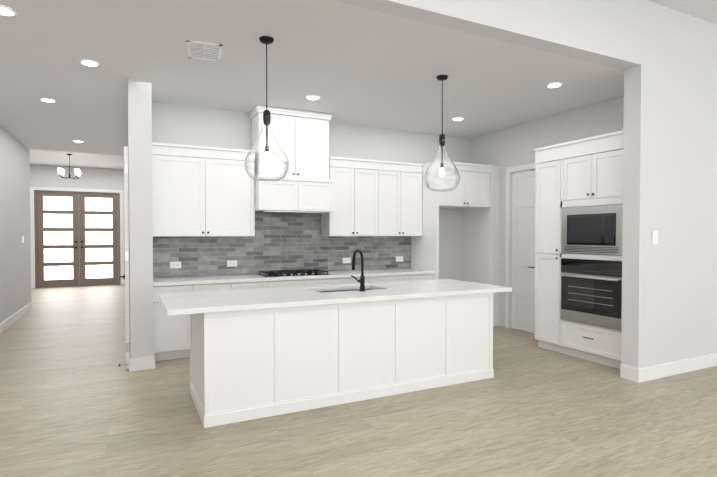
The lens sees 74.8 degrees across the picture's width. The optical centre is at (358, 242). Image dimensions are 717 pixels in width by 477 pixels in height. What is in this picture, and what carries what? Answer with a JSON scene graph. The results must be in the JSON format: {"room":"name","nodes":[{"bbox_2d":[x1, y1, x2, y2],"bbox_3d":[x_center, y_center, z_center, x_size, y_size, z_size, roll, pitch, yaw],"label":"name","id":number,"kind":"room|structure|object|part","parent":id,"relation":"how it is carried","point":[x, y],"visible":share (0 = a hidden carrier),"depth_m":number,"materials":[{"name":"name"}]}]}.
{"room":"kitchen","nodes":[
{"label":"kitchen","id":0,"kind":"room"},
{"bbox_2d":[0,125,29,322],"bbox_3d":[-4.790,-0.200,5.617,0.150,3.170,8.020,0,1,-26],"label":"wall","id":1,"kind":"structure","parent":0,"point":[14,254],"depth_m":8.00,"materials":[{"name":"grey paint"}]},
{"bbox_2d":[0,303,30,332],"bbox_3d":[-4.715,1.314,5.680,0.016,0.139,8.020,0,1,-26],"label":"baseboard","id":2,"kind":"structure","parent":1,"relation":"attached to","point":[9,321],"depth_m":7.94,"materials":[{"name":"white wood"}]},
{"bbox_2d":[28,149,30,302],"bbox_3d":[-7.693,-0.378,8.739,2.600,3.420,0.150,0,1,-26],"label":"wall","id":3,"kind":"structure","parent":0,"point":[29,221],"depth_m":9.32,"materials":[{"name":"grey paint"}]},
{"bbox_2d":[29,149,123,169],"bbox_3d":[-6.757,-2.198,11.677,6.900,0.120,4.650,0,1,-26],"label":"ceiling","id":4,"kind":"structure","parent":0,"point":[77,159],"depth_m":12.08,"materials":[{"name":"paint"}]},
{"bbox_2d":[57,154,80,178],"bbox_3d":[-6.949,-1.838,11.282,0.449,0.586,0.449,0,1,-26],"label":"chandelier","id":5,"kind":"object","parent":4,"relation":"hanging from","point":[61,172],"visible":1,"depth_m":11.22,"materials":[{"name":"white glass"}]},
{"bbox_2d":[30,164,124,284],"bbox_3d":[-7.739,-0.463,13.703,6.900,3.420,0.200,0,1,-26],"label":"wall","id":6,"kind":"structure","parent":0,"point":[89,178],"depth_m":13.45,"materials":[{"name":"grey paint"}]},
{"bbox_2d":[30,187,123,287],"bbox_3d":[-8.047,-0.154,13.518,2.300,2.810,0.170,0,1,-26],"label":"double front door","id":7,"kind":"structure","parent":6,"relation":"in","point":[71,230],"depth_m":13.47,"materials":[{"name":"brown wood"}]},
{"bbox_2d":[128,77,153,358],"bbox_3d":[-3.623,-0.235,7.662,0.230,3.170,5.680,0,1,-26],"label":"wall","id":8,"kind":"structure","parent":0,"point":[140,211],"depth_m":5.11,"materials":[{"name":"grey paint"}]},
{"bbox_2d":[119,146,129,368],"bbox_3d":[-2.746,0.161,5.502,0.097,2.428,0.903,0,1,-26],"label":"hall door","id":9,"kind":"structure","parent":8,"relation":"in","point":[125,276],"depth_m":5.11,"materials":[{"name":"white paint"}]},
{"bbox_2d":[129,318,131,371],"bbox_3d":[-3.697,1.282,7.559,0.016,0.139,5.546,0,1,-26],"label":"baseboard","id":10,"kind":"structure","parent":8,"relation":"attached to","point":[130,360],"depth_m":5.08,"materials":[{"name":"white wood"}]},
{"bbox_2d":[152,102,471,280],"bbox_3d":[-0.301,-0.227,7.196,5.320,3.170,0.150,0,1,-26],"label":"wall","id":11,"kind":"structure","parent":0,"point":[190,125],"depth_m":7.23,"materials":[{"name":"grey paint"}]},
{"bbox_2d":[152,142,211,236],"bbox_3d":[-2.263,-0.631,5.943,0.692,1.100,0.326,0,1,-26],"label":"upper cabinet","id":12,"kind":"object","parent":11,"relation":"attached to","point":[202,191],"depth_m":5.81,"materials":[{"name":"white paint"}]},
{"bbox_2d":[212,150,254,235],"bbox_3d":[-1.750,-0.635,6.195,0.692,1.100,0.326,0,1,-26],"label":"upper cabinet","id":13,"kind":"object","parent":11,"relation":"attached to","point":[233,190],"depth_m":6.08,"materials":[{"name":"white paint"}]},
{"bbox_2d":[153,212,410,277],"bbox_3d":[-0.897,-0.024,6.817,3.907,0.904,0.010,0,1,-26],"label":"tile backsplash","id":14,"kind":"structure","parent":11,"relation":"attached to","point":[282,241],"depth_m":6.69,"materials":[{"name":"grey tile"}]},
{"bbox_2d":[170,262,180,267],"bbox_3d":[-2.370,0.287,6.087,0.135,0.085,0.008,0,1,-26],"label":"electrical outlet","id":15,"kind":"object","parent":14,"relation":"attached to","point":[175,264],"visible":1,"depth_m":6.08,"materials":[{"name":"plastic"}]},
{"bbox_2d":[227,260,236,266],"bbox_3d":[-1.724,0.281,6.405,0.135,0.085,0.008,0,1,-26],"label":"electrical outlet","id":16,"kind":"object","parent":14,"relation":"attached to","point":[231,263],"visible":1,"depth_m":6.40,"materials":[{"name":"plastic"}]},
{"bbox_2d":[343,258,350,262],"bbox_3d":[-0.180,0.268,7.164,0.135,0.085,0.008,0,1,-26],"label":"electrical outlet","id":17,"kind":"object","parent":14,"relation":"attached to","point":[346,260],"visible":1,"depth_m":7.16,"materials":[{"name":"plastic"}]},
{"bbox_2d":[396,256,402,261],"bbox_3d":[0.663,0.261,7.579,0.135,0.085,0.008,0,1,-26],"label":"electrical outlet","id":18,"kind":"object","parent":14,"relation":"attached to","point":[399,258],"visible":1,"depth_m":7.58,"materials":[{"name":"plastic"}]},
{"bbox_2d":[249,105,333,213],"bbox_3d":[-0.920,-1.106,6.491,1.056,1.381,0.514,0,1,-26],"label":"range hood","id":19,"kind":"object","parent":11,"relation":"attached to","point":[305,185],"visible":0.88,"depth_m":6.33,"materials":[{"name":"white paint"}]},
{"bbox_2d":[321,157,384,235],"bbox_3d":[-0.102,-0.649,7.006,0.848,1.100,0.326,0,1,-26],"label":"upper cabinet","id":20,"kind":"object","parent":11,"relation":"attached to","point":[377,198],"depth_m":6.87,"materials":[{"name":"white paint"}]},
{"bbox_2d":[385,161,422,235],"bbox_3d":[0.551,-0.654,7.327,0.848,1.100,0.326,0,1,-26],"label":"upper cabinet","id":21,"kind":"object","parent":11,"relation":"attached to","point":[403,183],"depth_m":7.21,"materials":[{"name":"white paint"}]},
{"bbox_2d":[0,0,623,154],"bbox_3d":[-1.488,-1.873,7.214,7.510,0.120,8.020,0,1,-26],"label":"ceiling","id":22,"kind":"structure","parent":0,"point":[350,64],"depth_m":4.80,"materials":[{"name":"paint"}]},
{"bbox_2d":[0,6,15,15],"bbox_3d":[-2.679,-1.745,3.531,0.170,0.008,0.170,0,1,-26],"label":"recessed light","id":23,"kind":"object","parent":22,"relation":"in","point":[5,11],"visible":0.94,"depth_m":3.54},
{"bbox_2d":[40,98,55,101],"bbox_3d":[-3.889,-1.785,5.878,0.170,0.008,0.170,0,1,-26],"label":"recessed light","id":24,"kind":"object","parent":22,"relation":"in","point":[46,99],"visible":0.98,"depth_m":5.87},
{"bbox_2d":[80,60,98,66],"bbox_3d":[-2.641,-1.764,4.609,0.170,0.008,0.170,0,1,-26],"label":"recessed light","id":25,"kind":"object","parent":22,"relation":"in","point":[89,63],"visible":0.96,"depth_m":4.60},
{"bbox_2d":[186,40,222,61],"bbox_3d":[-1.413,-1.758,4.310,0.300,0.008,0.420,0,1,-18],"label":"ceiling vent","id":26,"kind":"object","parent":22,"relation":"in","point":[204,50],"visible":0.98,"depth_m":4.29,"materials":[{"name":"white metal"}]},
{"bbox_2d":[244,36,288,180],"bbox_3d":[-0.793,-1.149,4.057,0.380,1.219,0.380,0,1,-26],"label":"pendant light","id":27,"kind":"object","parent":22,"relation":"hanging from","point":[266,116],"visible":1,"depth_m":4.04,"materials":[{"name":"clear glass"}]},
{"bbox_3d":[-0.793,-0.814,4.063,0.380,0.550,0.380,0,1,-26],"label":"lamp shade","id":28,"kind":"part","parent":27,"relation":"part of","materials":[{"name":"clear glass"}]},
{"bbox_2d":[306,95,319,99],"bbox_3d":[-0.558,-1.783,5.767,0.170,0.008,0.170,0,1,-26],"label":"recessed light","id":29,"kind":"object","parent":22,"relation":"in","point":[312,97],"visible":1,"depth_m":5.74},
{"bbox_2d":[424,75,459,191],"bbox_3d":[0.895,-1.165,5.021,0.380,1.219,0.380,0,1,-26],"label":"pendant light","id":30,"kind":"object","parent":22,"relation":"hanging from","point":[441,140],"visible":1,"depth_m":5.00,"materials":[{"name":"clear glass"}]},
{"bbox_3d":[0.895,-0.831,5.027,0.380,0.550,0.380,0,1,-26],"label":"lamp shade","id":31,"kind":"part","parent":30,"relation":"part of","materials":[{"name":"clear glass"}]},
{"bbox_2d":[452,117,463,120],"bbox_3d":[1.448,-1.801,6.832,0.170,0.008,0.170,0,1,-26],"label":"recessed light","id":32,"kind":"object","parent":22,"relation":"in","point":[457,119],"visible":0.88,"depth_m":6.84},
{"bbox_2d":[546,83,562,87],"bbox_3d":[2.207,-1.775,5.289,0.170,0.008,0.170,0,1,-26],"label":"recessed light","id":33,"kind":"object","parent":22,"relation":"in","point":[552,85],"visible":0.92,"depth_m":5.28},
{"bbox_2d":[0,284,716,476],"bbox_3d":[-0.790,1.441,5.841,14.400,0.120,20.500,0,1,-26],"label":"floor","id":34,"kind":"structure","parent":0,"point":[76,400],"depth_m":3.72,"materials":[{"name":"brown wood"}]},
{"bbox_2d":[153,281,236,360],"bbox_3d":[-2.079,0.935,5.898,0.958,0.890,0.616,0,1,-26],"label":"base cabinet","id":35,"kind":"object","parent":34,"relation":"on","point":[171,336],"depth_m":5.52,"materials":[{"name":"white paint"}]},
{"bbox_2d":[153,269,432,284],"bbox_3d":[-0.751,0.459,6.530,3.907,0.040,0.641,0,1,-26],"label":"countertop","id":36,"kind":"structure","parent":35,"relation":"on","point":[229,280],"depth_m":6.12,"materials":[{"name":"white stone"}]},
{"bbox_2d":[256,269,330,277],"bbox_3d":[-0.894,0.414,6.464,0.908,0.050,0.528,0,1,-26],"label":"cooktop","id":37,"kind":"object","parent":36,"relation":"in","point":[292,273],"visible":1,"depth_m":6.36,"materials":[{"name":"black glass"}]},
{"bbox_2d":[237,281,272,289],"bbox_3d":[-1.503,0.930,6.182,0.572,0.890,0.616,0,1,-26],"label":"base cabinet","id":38,"kind":"object","parent":34,"relation":"on","point":[240,284],"depth_m":5.92,"materials":[{"name":"white paint"}]},
{"bbox_2d":[273,277,336,287],"bbox_3d":[-0.897,0.925,6.480,1.022,0.890,0.616,0,1,-26],"label":"base cabinet","id":39,"kind":"object","parent":34,"relation":"on","point":[328,280],"depth_m":6.23,"materials":[{"name":"white paint"}]},
{"bbox_2d":[190,287,493,427],"bbox_3d":[-0.102,0.956,4.648,2.880,0.890,0.957,0,1,-26],"label":"kitchen island","id":40,"kind":"object","parent":34,"relation":"on","point":[261,353],"depth_m":4.09,"materials":[{"name":"white paint"}]},
{"bbox_2d":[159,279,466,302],"bbox_3d":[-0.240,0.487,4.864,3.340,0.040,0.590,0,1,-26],"label":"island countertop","id":41,"kind":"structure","parent":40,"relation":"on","point":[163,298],"depth_m":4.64,"materials":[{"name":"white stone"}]},
{"bbox_2d":[351,249,365,290],"bbox_3d":[-0.045,0.267,4.655,0.155,0.406,0.254,0,1,-26],"label":"faucet","id":42,"kind":"object","parent":41,"relation":"on","point":[362,282],"visible":1,"depth_m":4.58,"materials":[{"name":"black metal"}]},
{"bbox_2d":[163,283,510,314],"bbox_3d":[-0.001,0.496,4.380,3.340,0.040,0.490,0,1,-26],"label":"island countertop","id":43,"kind":"structure","parent":40,"relation":"on","point":[313,298],"depth_m":4.12,"materials":[{"name":"white stone"}]},
{"bbox_2d":[317,288,373,292],"bbox_3d":[-0.119,0.624,4.825,0.784,0.228,0.434,0,1,-26],"label":"sink","id":44,"kind":"object","parent":43,"relation":"in","point":[343,290],"visible":0.02,"depth_m":5.03,"materials":[{"name":"silver metal"}]},
{"bbox_2d":[337,277,388,284],"bbox_3d":[-0.121,0.919,6.862,0.952,0.890,0.616,0,1,-26],"label":"base cabinet","id":45,"kind":"object","parent":34,"relation":"on","point":[340,280],"depth_m":6.57,"materials":[{"name":"white paint"}]},
{"bbox_2d":[389,273,432,281],"bbox_3d":[0.596,0.913,7.214,0.892,0.890,0.616,0,1,-26],"label":"base cabinet","id":46,"kind":"object","parent":34,"relation":"on","point":[416,276],"depth_m":6.98,"materials":[{"name":"white paint"}]},
{"bbox_2d":[411,161,492,284],"bbox_3d":[1.508,0.056,7.594,1.087,2.590,0.734,0,1,-26],"label":"tall cabinet","id":47,"kind":"object","parent":34,"relation":"on","point":[471,195],"visible":0.75,"depth_m":7.39,"materials":[{"name":"white paint"}]},
{"bbox_2d":[492,166,499,326],"bbox_3d":[2.213,0.056,7.585,0.164,2.590,0.020,0,1,-26],"label":"trim","id":48,"kind":"structure","parent":47,"relation":"attached to","point":[496,233],"depth_m":7.58,"materials":[{"name":"white paint"}]},
{"bbox_2d":[534,144,557,351],"bbox_3d":[2.685,0.077,6.096,0.631,2.600,0.431,0,1,-26],"label":"tall cabinet","id":49,"kind":"object","parent":34,"relation":"on","point":[546,158],"depth_m":5.99,"materials":[{"name":"white paint"}]},
{"bbox_2d":[558,130,622,368],"bbox_3d":[2.975,0.087,5.506,0.631,2.600,0.949,0,1,-26],"label":"tall cabinet","id":50,"kind":"object","parent":34,"relation":"on","point":[583,172],"depth_m":5.42,"materials":[{"name":"white paint"}]},
{"bbox_2d":[560,258,621,330],"bbox_3d":[2.896,0.566,5.519,0.616,0.740,0.799,0,1,-26],"label":"wall oven","id":51,"kind":"object","parent":50,"relation":"in","point":[591,292],"visible":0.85,"depth_m":5.36,"materials":[{"name":"silver metal"}]},
{"bbox_2d":[561,204,622,254],"bbox_3d":[2.869,-0.148,5.493,0.476,0.550,0.799,0,1,-26],"label":"built-in microwave","id":52,"kind":"object","parent":50,"relation":"in","point":[591,229],"visible":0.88,"depth_m":5.36,"materials":[{"name":"silver metal"}]},
{"bbox_2d":[332,0,716,368],"bbox_3d":[0.318,-0.491,3.556,14.400,3.820,0.180,0,1,-26],"label":"wall","id":53,"kind":"structure","parent":0,"point":[669,296],"depth_m":4.80,"materials":[{"name":"grey paint"}]},
{"bbox_2d":[652,231,657,243],"bbox_3d":[3.026,-0.051,4.787,0.085,0.135,0.009,0,1,-26],"label":"light switch","id":54,"kind":"object","parent":53,"relation":"attached to","point":[654,237],"visible":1,"depth_m":4.78,"materials":[{"name":"plastic"}]},
{"bbox_2d":[635,353,716,382],"bbox_3d":[4.718,1.315,5.644,4.286,0.139,0.018,0,1,-26],"label":"baseboard","id":55,"kind":"structure","parent":53,"relation":"attached to","point":[639,375],"depth_m":4.95,"materials":[{"name":"white wood"}]},
{"bbox_2d":[472,96,623,326],"bbox_3d":[2.796,-0.220,6.758,0.150,3.170,3.370,0,1,-26],"label":"wall","id":56,"kind":"structure","parent":0,"point":[504,149],"depth_m":7.02,"materials":[{"name":"grey paint"}]},
{"bbox_2d":[505,163,535,333],"bbox_3d":[2.572,0.086,7.150,0.190,2.545,0.790,0,1,-26],"label":"pantry door","id":57,"kind":"structure","parent":56,"relation":"in","point":[520,253],"depth_m":7.23,"materials":[{"name":"white paint"}]},
{"bbox_2d":[647,0,716,24],"bbox_3d":[2.046,-2.401,0.010,14.400,0.120,7.650,0,1,-26],"label":"ceiling","id":58,"kind":"structure","parent":0,"point":[705,10],"depth_m":4.83,"materials":[{"name":"paint"}]}
]}

